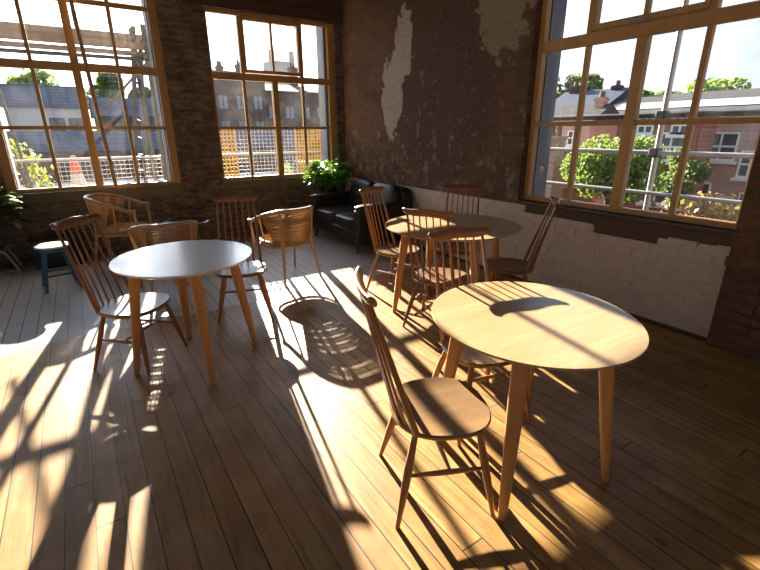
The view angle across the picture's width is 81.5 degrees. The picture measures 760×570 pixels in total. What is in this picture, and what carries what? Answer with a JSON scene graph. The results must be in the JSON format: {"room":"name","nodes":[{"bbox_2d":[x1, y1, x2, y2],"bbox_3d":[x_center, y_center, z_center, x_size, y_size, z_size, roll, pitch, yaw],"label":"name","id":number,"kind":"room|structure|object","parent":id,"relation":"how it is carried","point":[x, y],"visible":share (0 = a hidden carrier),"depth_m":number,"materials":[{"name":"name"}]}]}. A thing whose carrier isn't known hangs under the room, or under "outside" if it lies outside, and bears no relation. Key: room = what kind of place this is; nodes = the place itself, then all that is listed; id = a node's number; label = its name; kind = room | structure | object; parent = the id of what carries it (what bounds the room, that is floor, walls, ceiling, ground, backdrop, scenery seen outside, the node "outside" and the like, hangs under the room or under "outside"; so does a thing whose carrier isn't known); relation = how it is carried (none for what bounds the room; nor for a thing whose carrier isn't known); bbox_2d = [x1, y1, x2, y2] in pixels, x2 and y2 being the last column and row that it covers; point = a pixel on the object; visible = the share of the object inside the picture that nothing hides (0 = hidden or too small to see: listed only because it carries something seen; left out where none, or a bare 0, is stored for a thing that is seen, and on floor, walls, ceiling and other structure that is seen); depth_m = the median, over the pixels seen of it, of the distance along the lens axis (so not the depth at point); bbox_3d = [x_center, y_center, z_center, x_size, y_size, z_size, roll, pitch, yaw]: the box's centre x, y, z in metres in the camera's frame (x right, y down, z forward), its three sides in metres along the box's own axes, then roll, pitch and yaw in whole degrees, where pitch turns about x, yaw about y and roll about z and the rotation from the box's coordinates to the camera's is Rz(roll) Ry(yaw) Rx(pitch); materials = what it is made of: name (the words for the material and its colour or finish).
{"room":"cafe","nodes":[
{"label":"cafe","id":0,"kind":"room"},
{"bbox_2d":[68,0,117,187],"bbox_3d":[-3.395,-2.274,5.228,0.136,2.226,0.045,-5,20,-14],"label":"pole","id":1,"kind":"object","parent":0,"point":[71,3],"visible":1,"depth_m":5.21,"materials":[{"name":"brown wood"}]},
{"bbox_2d":[0,0,345,264],"bbox_3d":[-4.022,-2.345,5.052,9.210,4.370,0.360,-12,23,-31],"label":"wall","id":2,"kind":"structure","parent":0,"point":[182,27],"depth_m":5.92,"materials":[{"name":"brick"}]},
{"bbox_2d":[0,0,183,204],"bbox_3d":[-3.596,-2.549,5.245,1.892,2.985,0.375,-12,23,-31],"label":"window","id":3,"kind":"structure","parent":2,"relation":"in","point":[174,185],"depth_m":5.36,"materials":[{"name":"brown wood"}]},
{"bbox_2d":[180,0,341,24],"bbox_3d":[-1.547,-3.887,6.028,2.288,0.350,0.095,-12,23,-31],"label":"trim","id":4,"kind":"structure","parent":2,"relation":"attached to","point":[319,11],"depth_m":6.17,"materials":[{"name":"brown wood"}]},
{"bbox_2d":[203,7,336,189],"bbox_3d":[-1.553,-2.757,6.603,1.878,2.470,0.375,-12,23,-31],"label":"window","id":5,"kind":"structure","parent":2,"relation":"in","point":[325,81],"depth_m":6.58,"materials":[{"name":"brown wood"}]},
{"bbox_2d":[0,227,759,569],"bbox_3d":[-1.304,1.054,1.707,8.410,0.120,9.960,-12,23,-31],"label":"floor","id":6,"kind":"structure","parent":0,"point":[274,464],"depth_m":2.23,"materials":[{"name":"brown wood"}]},
{"bbox_2d":[0,245,22,273],"bbox_3d":[-4.465,-0.258,4.941,0.688,0.273,0.290,-12,23,-31],"label":"rack","id":7,"kind":"object","parent":6,"relation":"on","point":[3,267],"visible":1,"depth_m":5.02,"materials":[{"name":"brown wood"}]},
{"bbox_2d":[0,263,11,270],"bbox_3d":[-4.483,-0.167,4.960,0.520,0.020,0.240,-12,23,-31],"label":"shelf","id":8,"kind":"object","parent":7,"relation":"attached to","point":[3,267],"depth_m":5.06,"materials":[{"name":"brown wood"}]},
{"bbox_2d":[0,186,29,231],"bbox_3d":[-4.372,-0.716,4.798,0.840,0.683,0.420,-12,23,-31],"label":"potted plant","id":9,"kind":"object","parent":7,"relation":"on","point":[9,205],"visible":1,"depth_m":4.89,"materials":[{"name":"green plant"}]},
{"bbox_2d":[27,232,86,269],"bbox_3d":[-3.836,-0.412,5.277,0.520,0.330,0.340,-12,23,-31],"label":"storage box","id":10,"kind":"object","parent":6,"relation":"on","point":[54,260],"visible":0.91,"depth_m":5.16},
{"bbox_2d":[33,241,81,293],"bbox_3d":[-3.261,-0.192,4.462,0.318,0.449,0.318,-16,25,-39],"label":"stool","id":11,"kind":"object","parent":6,"relation":"on","point":[49,247],"visible":0.91,"depth_m":4.37,"materials":[{"name":"blue paint"}]},
{"bbox_2d":[50,213,187,375],"bbox_3d":[-1.717,0.043,2.947,0.544,0.986,0.447,3,19,9],"label":"chair","id":12,"kind":"object","parent":6,"relation":"on","point":[150,302],"visible":0.82,"depth_m":2.89,"materials":[{"name":"brown wood"}]},
{"bbox_2d":[83,193,157,271],"bbox_3d":[-3.000,-0.638,5.146,0.624,0.840,0.654,-5,20,-13],"label":"wicker armchair","id":13,"kind":"object","parent":6,"relation":"on","point":[110,226],"visible":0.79,"depth_m":4.97,"materials":[{"name":"wicker"}]},
{"bbox_2d":[127,220,204,293],"bbox_3d":[-2.054,-0.287,4.298,0.617,0.725,0.589,-12,22,-29],"label":"wicker armchair","id":14,"kind":"object","parent":6,"relation":"on","point":[189,231],"visible":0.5,"depth_m":4.01,"materials":[{"name":"wicker"}]},
{"bbox_2d":[154,216,208,242],"bbox_3d":[-2.344,-0.521,5.307,0.600,0.504,0.600,-12,23,-31],"label":"coffee table","id":15,"kind":"object","parent":6,"relation":"on","point":[201,220],"visible":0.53,"depth_m":5.25,"materials":[{"name":"brown wood"}]},
{"bbox_2d":[108,240,257,384],"bbox_3d":[-1.258,0.162,2.961,0.844,0.742,0.895,-12,23,-31],"label":"round table","id":16,"kind":"object","parent":6,"relation":"on","point":[180,260],"visible":1,"depth_m":2.76,"materials":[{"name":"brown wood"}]},
{"bbox_2d":[211,194,272,323],"bbox_3d":[-1.192,-0.242,3.760,0.447,0.986,0.544,-5,20,-15],"label":"chair","id":17,"kind":"object","parent":6,"relation":"on","point":[248,268],"visible":0.81,"depth_m":3.80,"materials":[{"name":"brown wood"}]},
{"bbox_2d":[247,205,320,284],"bbox_3d":[-1.006,-0.474,4.752,0.589,0.771,0.617,18,26,42],"label":"wicker armchair","id":18,"kind":"object","parent":6,"relation":"on","point":[301,233],"visible":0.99,"depth_m":4.51,"materials":[{"name":"wicker"}]},
{"bbox_2d":[310,179,411,253],"bbox_3d":[-0.286,-1.036,6.265,0.900,0.835,1.455,-12,23,-31],"label":"sofa","id":19,"kind":"object","parent":6,"relation":"on","point":[342,214],"visible":0.88,"depth_m":5.90,"materials":[{"name":"black leather"}]},
{"bbox_2d":[316,204,355,222],"bbox_3d":[-0.523,-1.053,6.467,0.720,0.170,0.585,-12,23,-31],"label":"seat cushion","id":20,"kind":"object","parent":19,"relation":"on","point":[325,213],"depth_m":6.33,"materials":[{"name":"black leather"}]},
{"bbox_2d":[335,211,353,229],"bbox_3d":[-0.198,-0.893,6.002,0.720,0.170,0.585,-12,23,-31],"label":"seat cushion","id":21,"kind":"object","parent":19,"relation":"on","point":[344,220],"depth_m":5.83,"materials":[{"name":"black leather"}]},
{"bbox_2d":[349,179,375,205],"bbox_3d":[-0.249,-1.336,6.561,0.249,0.464,0.610,-12,23,-31],"label":"cushion","id":22,"kind":"object","parent":19,"relation":"on","point":[355,198],"depth_m":6.49,"materials":[{"name":"black leather"}]},
{"bbox_2d":[370,182,400,203],"bbox_3d":[0.076,-1.176,6.096,0.249,0.464,0.610,-12,23,-31],"label":"cushion","id":23,"kind":"object","parent":19,"relation":"on","point":[391,192],"depth_m":5.91,"materials":[{"name":"black leather"}]},
{"bbox_2d":[359,186,423,298],"bbox_3d":[0.110,-0.441,4.315,0.544,0.986,0.447,13,23,34],"label":"chair","id":24,"kind":"object","parent":6,"relation":"on","point":[389,250],"visible":0.81,"depth_m":4.32,"materials":[{"name":"brown wood"}]},
{"bbox_2d":[354,266,494,528],"bbox_3d":[0.179,0.427,1.816,0.544,0.986,0.447,-3,19,-8],"label":"chair","id":25,"kind":"object","parent":6,"relation":"on","point":[437,409],"visible":1,"depth_m":1.75,"materials":[{"name":"brown wood"}]},
{"bbox_2d":[402,208,466,326],"bbox_3d":[0.443,-0.137,3.436,0.447,0.986,0.544,10,22,27],"label":"chair","id":26,"kind":"object","parent":6,"relation":"on","point":[426,275],"visible":0.84,"depth_m":3.35,"materials":[{"name":"brown wood"}]},
{"bbox_2d":[385,213,520,312],"bbox_3d":[0.611,-0.165,3.876,1.136,0.742,1.136,-12,23,-31],"label":"round table","id":27,"kind":"object","parent":6,"relation":"on","point":[500,228],"visible":0.72,"depth_m":3.72,"materials":[{"name":"brown wood"}]},
{"bbox_2d":[432,184,483,290],"bbox_3d":[0.793,-0.475,4.404,0.447,0.986,0.544,4,20,13],"label":"chair","id":28,"kind":"object","parent":6,"relation":"on","point":[458,187],"visible":0.59,"depth_m":4.46,"materials":[{"name":"brown wood"}]},
{"bbox_2d":[428,227,530,421],"bbox_3d":[0.523,0.224,2.395,0.447,0.986,0.544,-7,20,-19],"label":"chair","id":29,"kind":"object","parent":6,"relation":"on","point":[470,358],"visible":0.54,"depth_m":2.43,"materials":[{"name":"brown wood"}]},
{"bbox_2d":[487,196,559,281],"bbox_3d":[1.171,-0.248,3.746,0.544,0.986,0.447,4,20,13],"label":"chair","id":30,"kind":"object","parent":6,"relation":"on","point":[512,266],"visible":0.79,"depth_m":3.70,"materials":[{"name":"brown wood"}]},
{"bbox_2d":[431,281,648,520],"bbox_3d":[0.654,0.480,2.020,0.862,0.742,0.903,-12,23,-31],"label":"round table","id":31,"kind":"object","parent":6,"relation":"on","point":[528,326],"visible":0.96,"depth_m":1.79,"materials":[{"name":"brown wood"}]},
{"bbox_3d":[-0.801,-1.124,7.117,0.340,0.440,0.340,-12,23,-31],"label":"plant stand","id":32,"kind":"object","parent":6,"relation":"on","visible":0},
{"bbox_2d":[303,158,352,192],"bbox_3d":[-0.773,-1.636,6.897,0.834,0.670,0.420,-12,23,-31],"label":"potted plant","id":33,"kind":"object","parent":32,"relation":"on","point":[330,171],"visible":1,"depth_m":6.77,"materials":[{"name":"green plant"}]},
{"bbox_2d":[341,0,542,202],"bbox_3d":[2.312,-1.736,3.214,0.420,4.370,9.860,-12,23,-31],"label":"wall","id":34,"kind":"structure","parent":0,"point":[437,94],"depth_m":5.19,"materials":[{"name":"brick"}]},
{"bbox_2d":[346,177,730,337],"bbox_3d":[0.947,-0.702,5.353,0.036,0.784,5.520,-12,23,-31],"label":"wainscoting","id":35,"kind":"structure","parent":34,"relation":"attached to","point":[675,282],"depth_m":3.81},
{"bbox_2d":[418,245,706,341],"bbox_3d":[1.490,-0.060,4.661,0.045,0.022,3.460,-12,23,-31],"label":"baseboard","id":36,"kind":"structure","parent":34,"relation":"attached to","point":[690,334],"depth_m":3.60,"materials":[{"name":"brown wood"}]},
{"bbox_2d":[517,0,759,247],"bbox_3d":[2.075,-1.896,3.442,0.360,3.085,1.911,-12,23,-31],"label":"window","id":37,"kind":"structure","parent":34,"relation":"in","point":[614,219],"depth_m":3.62,"materials":[{"name":"brown wood"}]},
{"bbox_2d":[706,139,759,361],"bbox_3d":[3.067,-1.266,1.667,0.124,4.250,2.334,-12,23,-31],"label":"wall pier","id":38,"kind":"object","parent":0,"point":[735,323],"visible":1,"depth_m":2.99,"materials":[{"name":"brick"}]},
{"label":"outside","id":39,"kind":"structure","parent":0,"visible":0},
{"bbox_2d":[20,171,292,188],"bbox_3d":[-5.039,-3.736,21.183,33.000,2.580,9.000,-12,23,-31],"label":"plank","id":40,"kind":"structure","parent":39,"point":[65,184],"depth_m":20.35,"materials":[{"name":"brown wood"}]},
{"bbox_2d":[293,152,569,173],"bbox_3d":[3.915,-5.796,21.475,17.000,1.040,0.700,-12,23,-31],"label":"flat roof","id":41,"kind":"structure","parent":40,"relation":"on","point":[565,153],"depth_m":17.03,"materials":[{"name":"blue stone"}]},
{"bbox_3d":[-4.470,-1.805,8.646,8.600,0.155,2.850,-12,23,-31],"label":"flat roof","id":42,"kind":"structure","parent":0,"visible":0},
{"bbox_2d":[0,90,33,187],"bbox_3d":[-5.247,-2.477,6.173,0.222,2.748,0.040,-17,25,-40],"label":"tube","id":43,"kind":"object","parent":42,"relation":"on","point":[1,96],"visible":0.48,"depth_m":6.32,"materials":[{"name":"silver metal"}]},
{"bbox_2d":[69,156,86,185],"bbox_3d":[-5.895,-2.186,8.565,0.400,0.620,0.400,-12,23,-31],"label":"traffic cone","id":44,"kind":"object","parent":42,"relation":"on","point":[79,172],"visible":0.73,"depth_m":8.51,"materials":[{"name":"orange plastic"}]},
{"bbox_2d":[130,26,147,182],"bbox_3d":[-3.936,-2.726,7.252,1.187,2.520,0.271,16,25,40],"label":"ladder","id":45,"kind":"object","parent":42,"relation":"on","point":[135,83],"visible":0.61,"depth_m":7.17,"materials":[{"name":"grey metal"}]},
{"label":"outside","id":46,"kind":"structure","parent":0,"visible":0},
{"bbox_3d":[-10.866,-9.477,52.536,280.000,0.300,220.000,-12,23,-31],"label":"ground","id":47,"kind":"structure","parent":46,"visible":0},
{"bbox_2d":[8,138,54,188],"bbox_3d":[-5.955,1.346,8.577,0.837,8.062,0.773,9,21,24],"label":"shrub","id":48,"kind":"object","parent":47,"relation":"on","point":[35,172],"visible":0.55,"depth_m":7.43,"materials":[{"name":"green plant"}]},
{"bbox_2d":[4,69,59,85],"bbox_3d":[-27.184,-10.995,36.681,4.436,13.134,4.193,-12,23,-31],"label":"tree","id":49,"kind":"object","parent":47,"relation":"on","point":[42,75],"visible":0.14,"depth_m":33.97,"materials":[{"name":"green plant"}]},
{"bbox_2d":[0,83,89,130],"bbox_3d":[-22.338,-8.000,31.072,4.600,11.100,6.400,-12,23,-31],"label":"house","id":50,"kind":"structure","parent":47,"relation":"on","point":[61,106],"depth_m":27.80,"materials":[{"name":"blue stone"}]},
{"bbox_2d":[84,73,124,102],"bbox_3d":[-23.704,-11.848,39.206,3.728,13.057,4.013,-12,23,-31],"label":"tree","id":51,"kind":"object","parent":47,"relation":"on","point":[106,85],"visible":0.42,"depth_m":36.64,"materials":[{"name":"green plant"}]},
{"bbox_2d":[88,97,156,130],"bbox_3d":[-17.364,-8.376,33.154,5.800,10.400,6.400,-12,23,-31],"label":"house","id":52,"kind":"structure","parent":47,"relation":"on","point":[113,115],"depth_m":29.43,"materials":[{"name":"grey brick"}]},
{"bbox_2d":[127,86,151,98],"bbox_3d":[-23.083,-13.523,44.864,3.299,12.502,3.108,-12,23,-31],"label":"tree","id":53,"kind":"object","parent":47,"relation":"on","point":[147,89],"visible":0.1,"depth_m":42.91,"materials":[{"name":"green plant"}]},
{"bbox_2d":[128,28,158,180],"bbox_3d":[-3.791,0.605,8.335,0.080,9.600,0.076,-12,23,-31],"label":"tube","id":54,"kind":"object","parent":47,"relation":"on","point":[139,77],"visible":0.12,"depth_m":7.16,"materials":[{"name":"grey metal"}]},
{"bbox_2d":[140,24,168,180],"bbox_3d":[-3.489,0.688,8.092,0.068,9.600,0.065,-12,23,-31],"label":"tube","id":55,"kind":"object","parent":47,"relation":"on","point":[142,27],"visible":0.25,"depth_m":6.89,"materials":[{"name":"grey metal"}]},
{"bbox_2d":[0,21,143,56],"bbox_3d":[-5.253,-3.253,5.657,4.320,0.260,0.265,-12,23,-31],"label":"deck","id":56,"kind":"object","parent":55,"relation":"attached to","point":[8,30],"visible":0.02,"depth_m":6.10,"materials":[{"name":"brown wood"}]},
{"bbox_2d":[0,0,143,33],"bbox_3d":[-5.202,-3.859,5.388,4.360,1.030,0.012,-12,23,-31],"label":"net","id":57,"kind":"object","parent":56,"relation":"attached to","point":[44,1],"visible":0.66,"depth_m":6.15,"materials":[{"name":"white fabric"}]},
{"bbox_2d":[0,48,144,60],"bbox_3d":[-4.979,-3.111,5.844,3.720,0.077,0.050,-12,23,-31],"label":"tube","id":58,"kind":"object","parent":55,"relation":"attached to","point":[9,50],"visible":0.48,"depth_m":6.17,"materials":[{"name":"grey metal"}]},
{"bbox_2d":[96,64,144,117],"bbox_3d":[-3.869,-2.897,6.593,0.796,0.786,0.034,-14,23,-34],"label":"tube","id":59,"kind":"object","parent":55,"relation":"attached to","point":[110,102],"visible":0.62,"depth_m":6.57,"materials":[{"name":"grey metal"}]},
{"bbox_2d":[141,40,147,45],"bbox_3d":[-3.508,-3.614,6.595,0.110,0.070,0.105,-12,23,-31],"label":"coupler","id":60,"kind":"object","parent":55,"relation":"attached to","point":[143,42],"visible":0.56,"depth_m":6.55,"materials":[{"name":"grey metal"}]},
{"bbox_2d":[143,54,149,59],"bbox_3d":[-3.507,-3.434,6.658,0.110,0.070,0.105,-12,23,-31],"label":"coupler","id":61,"kind":"object","parent":55,"relation":"attached to","point":[145,56],"visible":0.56,"depth_m":6.61,"materials":[{"name":"grey metal"}]},
{"bbox_2d":[144,62,150,66],"bbox_3d":[-3.507,-3.340,6.690,0.110,0.070,0.105,-12,23,-31],"label":"coupler","id":62,"kind":"object","parent":55,"relation":"attached to","point":[147,64],"visible":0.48,"depth_m":6.64,"materials":[{"name":"grey metal"}]},
{"bbox_2d":[14,151,320,162],"bbox_3d":[-3.354,-2.134,7.316,7.600,0.044,0.042,-12,23,-31],"label":"tube","id":63,"kind":"object","parent":55,"relation":"attached to","point":[293,152],"visible":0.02,"depth_m":6.92,"materials":[{"name":"silver metal"}]},
{"bbox_2d":[57,159,163,186],"bbox_3d":[-4.202,-1.714,6.940,1.448,0.468,0.012,-12,23,-31],"label":"guard","id":64,"kind":"object","parent":63,"relation":"attached to","point":[129,164],"visible":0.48,"depth_m":6.93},
{"bbox_2d":[219,129,238,176],"bbox_3d":[-2.761,-2.277,7.690,0.534,0.884,0.012,-12,23,-31],"label":"guard","id":65,"kind":"object","parent":63,"relation":"attached to","point":[222,131],"visible":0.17,"depth_m":7.75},
{"bbox_2d":[234,129,296,176],"bbox_3d":[-2.069,-2.440,8.118,1.119,0.849,0.012,-12,23,-31],"label":"guard","id":66,"kind":"object","parent":63,"relation":"attached to","point":[258,135],"visible":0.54,"depth_m":8.09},
{"bbox_2d":[295,129,321,172],"bbox_3d":[-1.327,-2.604,8.581,0.654,0.864,0.012,-12,23,-31],"label":"guard","id":67,"kind":"object","parent":63,"relation":"attached to","point":[298,131],"visible":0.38,"depth_m":8.52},
{"bbox_2d":[6,130,312,184],"bbox_3d":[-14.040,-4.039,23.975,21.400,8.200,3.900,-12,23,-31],"label":"fence","id":68,"kind":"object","parent":47,"relation":"on","point":[66,144],"visible":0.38,"depth_m":21.84,"materials":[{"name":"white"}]},
{"bbox_2d":[212,60,268,129],"bbox_3d":[-14.225,-12.264,39.046,6.400,13.850,8.060,-12,23,-31],"label":"building","id":69,"kind":"structure","parent":47,"relation":"on","point":[228,93],"depth_m":35.39,"materials":[{"name":"brown brick"}]},
{"bbox_2d":[263,49,294,84],"bbox_3d":[-13.443,-22.044,60.864,3.300,18.000,3.200,-12,23,-31],"label":"stone tower","id":70,"kind":"structure","parent":47,"relation":"on","point":[281,66],"depth_m":57.50,"materials":[{"name":"beige stone"}]},
{"bbox_2d":[277,161,292,173],"bbox_3d":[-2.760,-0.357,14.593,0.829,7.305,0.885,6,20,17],"label":"shrub","id":71,"kind":"object","parent":47,"relation":"on","point":[288,170],"visible":0.12,"depth_m":13.47,"materials":[{"name":"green plant"}]},
{"bbox_2d":[265,63,319,125],"bbox_3d":[-4.086,-15.543,47.584,20.000,14.350,8.400,-12,23,-31],"label":"building","id":72,"kind":"structure","parent":47,"relation":"on","point":[290,103],"depth_m":39.93,"materials":[{"name":"brown brick"}]},
{"bbox_2d":[270,118,319,158],"bbox_3d":[-4.340,-7.389,32.422,4.800,8.900,6.060,-12,23,-31],"label":"brick house","id":73,"kind":"structure","parent":47,"relation":"on","point":[309,121],"depth_m":28.18,"materials":[{"name":"brick"}]},
{"bbox_2d":[545,126,567,198],"bbox_3d":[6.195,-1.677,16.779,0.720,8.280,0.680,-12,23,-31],"label":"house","id":74,"kind":"structure","parent":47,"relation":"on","point":[555,157],"depth_m":15.58,"materials":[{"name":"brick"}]},
{"bbox_2d":[552,126,555,135],"bbox_3d":[6.106,-5.443,15.585,0.185,0.380,0.185,12,23,32],"label":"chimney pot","id":75,"kind":"object","parent":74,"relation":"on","point":[554,127],"depth_m":15.52,"materials":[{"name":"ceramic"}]},
{"bbox_2d":[556,126,561,135],"bbox_3d":[6.249,-5.372,15.380,0.185,0.380,0.185,12,23,32],"label":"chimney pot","id":76,"kind":"object","parent":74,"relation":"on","point":[559,128],"depth_m":15.33,"materials":[{"name":"ceramic"}]},
{"bbox_2d":[556,76,564,98],"bbox_3d":[18.148,-16.778,50.214,4.765,14.776,4.551,10,22,27],"label":"tree","id":77,"kind":"object","parent":47,"relation":"on","point":[560,86],"visible":0.02,"depth_m":47.01,"materials":[{"name":"green plant"}]},
{"bbox_2d":[562,155,598,202],"bbox_3d":[7.439,-2.010,19.474,3.000,7.130,2.800,-12,23,-31],"label":"house","id":78,"kind":"structure","parent":47,"relation":"on","point":[576,194],"depth_m":17.82,"materials":[{"name":"red brick"}]},
{"bbox_2d":[561,72,604,94],"bbox_3d":[20.467,-14.763,46.129,4.660,13.630,4.581,-12,23,-31],"label":"tree","id":79,"kind":"object","parent":47,"relation":"on","point":[595,82],"visible":0.16,"depth_m":44.13,"materials":[{"name":"green plant"}]},
{"bbox_2d":[553,91,619,203],"bbox_3d":[12.916,-8.018,31.635,3.800,10.450,6.200,-12,23,-31],"label":"house","id":80,"kind":"structure","parent":47,"relation":"on","point":[601,106],"depth_m":28.29,"materials":[{"name":"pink brick"}]},
{"bbox_2d":[555,80,628,106],"bbox_3d":[17.457,-10.833,37.393,6.400,11.950,5.600,-12,23,-31],"label":"house","id":81,"kind":"structure","parent":47,"relation":"on","point":[617,92],"depth_m":34.95,"materials":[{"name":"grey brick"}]},
{"bbox_2d":[560,134,666,204],"bbox_3d":[7.466,-0.922,15.042,3.119,7.996,2.177,3,19,9],"label":"tree","id":82,"kind":"object","parent":47,"relation":"on","point":[596,169],"visible":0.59,"depth_m":13.66,"materials":[{"name":"green plant"}]},
{"bbox_2d":[642,89,649,95],"bbox_3d":[23.184,-12.575,42.616,3.984,11.777,3.856,-12,23,-31],"label":"tree","id":83,"kind":"object","parent":47,"relation":"on","point":[645,92],"visible":0.02,"depth_m":40.68,"materials":[{"name":"green plant"}]},
{"bbox_2d":[635,200,664,212],"bbox_3d":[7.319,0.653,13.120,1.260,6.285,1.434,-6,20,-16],"label":"shrub","id":84,"kind":"object","parent":47,"relation":"on","point":[653,203],"visible":0.03,"depth_m":12.11,"materials":[{"name":"green plant"}]},
{"bbox_2d":[609,117,719,213],"bbox_3d":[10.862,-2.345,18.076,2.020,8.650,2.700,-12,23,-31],"label":"brick house","id":85,"kind":"structure","parent":47,"relation":"on","point":[703,138],"depth_m":16.15,"materials":[{"name":"red brick"}]},
{"bbox_2d":[643,0,688,209],"bbox_3d":[2.724,1.285,5.223,0.052,10.100,0.050,-12,23,-31],"label":"tube","id":86,"kind":"object","parent":47,"relation":"on","point":[679,34],"visible":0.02,"depth_m":4.16,"materials":[{"name":"silver metal"}]},
{"bbox_2d":[546,181,741,204],"bbox_3d":[2.681,-0.921,4.412,0.034,0.046,8.500,-12,23,-31],"label":"tube","id":87,"kind":"object","parent":86,"relation":"attached to","point":[730,201],"visible":0.48,"depth_m":4.33,"materials":[{"name":"silver metal"}]},
{"bbox_2d":[550,147,753,158],"bbox_3d":[2.680,-1.284,4.285,0.042,0.044,8.500,-12,23,-31],"label":"tube","id":88,"kind":"object","parent":86,"relation":"attached to","point":[588,150],"visible":0.38,"depth_m":4.16,"materials":[{"name":"silver metal"}]},
{"bbox_2d":[648,148,662,157],"bbox_3d":[2.689,-1.293,4.311,0.115,0.090,0.085,-12,23,-31],"label":"coupler","id":89,"kind":"object","parent":86,"relation":"attached to","point":[652,153],"visible":0.96,"depth_m":4.28,"materials":[{"name":"grey metal"}]},
{"bbox_2d":[554,109,759,120],"bbox_3d":[2.678,-1.605,4.174,0.050,0.062,8.500,-12,23,-31],"label":"tube","id":90,"kind":"object","parent":86,"relation":"attached to","point":[742,112],"visible":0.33,"depth_m":4.07,"materials":[{"name":"silver metal"}]},
{"bbox_2d":[655,111,669,118],"bbox_3d":[2.687,-1.610,4.201,0.115,0.090,0.085,-12,23,-31],"label":"coupler","id":91,"kind":"object","parent":90,"relation":"attached to","point":[659,114],"visible":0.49,"depth_m":4.16,"materials":[{"name":"grey metal"}]},
{"bbox_2d":[654,90,681,94],"bbox_3d":[27.891,-13.300,44.621,3.194,11.788,3.321,9,21,24],"label":"tree","id":92,"kind":"object","parent":47,"relation":"on","point":[660,92],"visible":0.03,"depth_m":42.59,"materials":[{"name":"green plant"}]},
{"bbox_2d":[653,147,711,213],"bbox_3d":[10.130,-0.960,15.726,1.547,7.595,1.685,-12,23,-31],"label":"tree","id":93,"kind":"object","parent":47,"relation":"on","point":[694,174],"visible":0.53,"depth_m":14.53,"materials":[{"name":"green plant"}]},
{"bbox_2d":[613,88,759,116],"bbox_3d":[21.676,-8.084,30.639,9.400,11.150,10.800,-12,23,-31],"label":"building","id":94,"kind":"structure","parent":47,"relation":"on","point":[738,99],"depth_m":27.61,"materials":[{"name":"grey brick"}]},
{"bbox_2d":[661,191,739,221],"bbox_3d":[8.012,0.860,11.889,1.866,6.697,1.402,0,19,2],"label":"shrub","id":95,"kind":"object","parent":47,"relation":"on","point":[702,212],"visible":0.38,"depth_m":10.79,"materials":[{"name":"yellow plant"}]},
{"bbox_2d":[686,76,751,92],"bbox_3d":[30.849,-12.917,41.863,4.941,12.850,4.686,-12,23,-31],"label":"tree","id":96,"kind":"object","parent":47,"relation":"on","point":[723,84],"visible":0.13,"depth_m":39.75,"materials":[{"name":"green plant"}]},
{"bbox_2d":[698,116,759,220],"bbox_3d":[17.213,-2.183,17.677,8.100,8.550,7.075,-12,23,-31],"label":"brick house","id":97,"kind":"structure","parent":47,"relation":"on","point":[729,175],"depth_m":16.19,"materials":[{"name":"red brick"}]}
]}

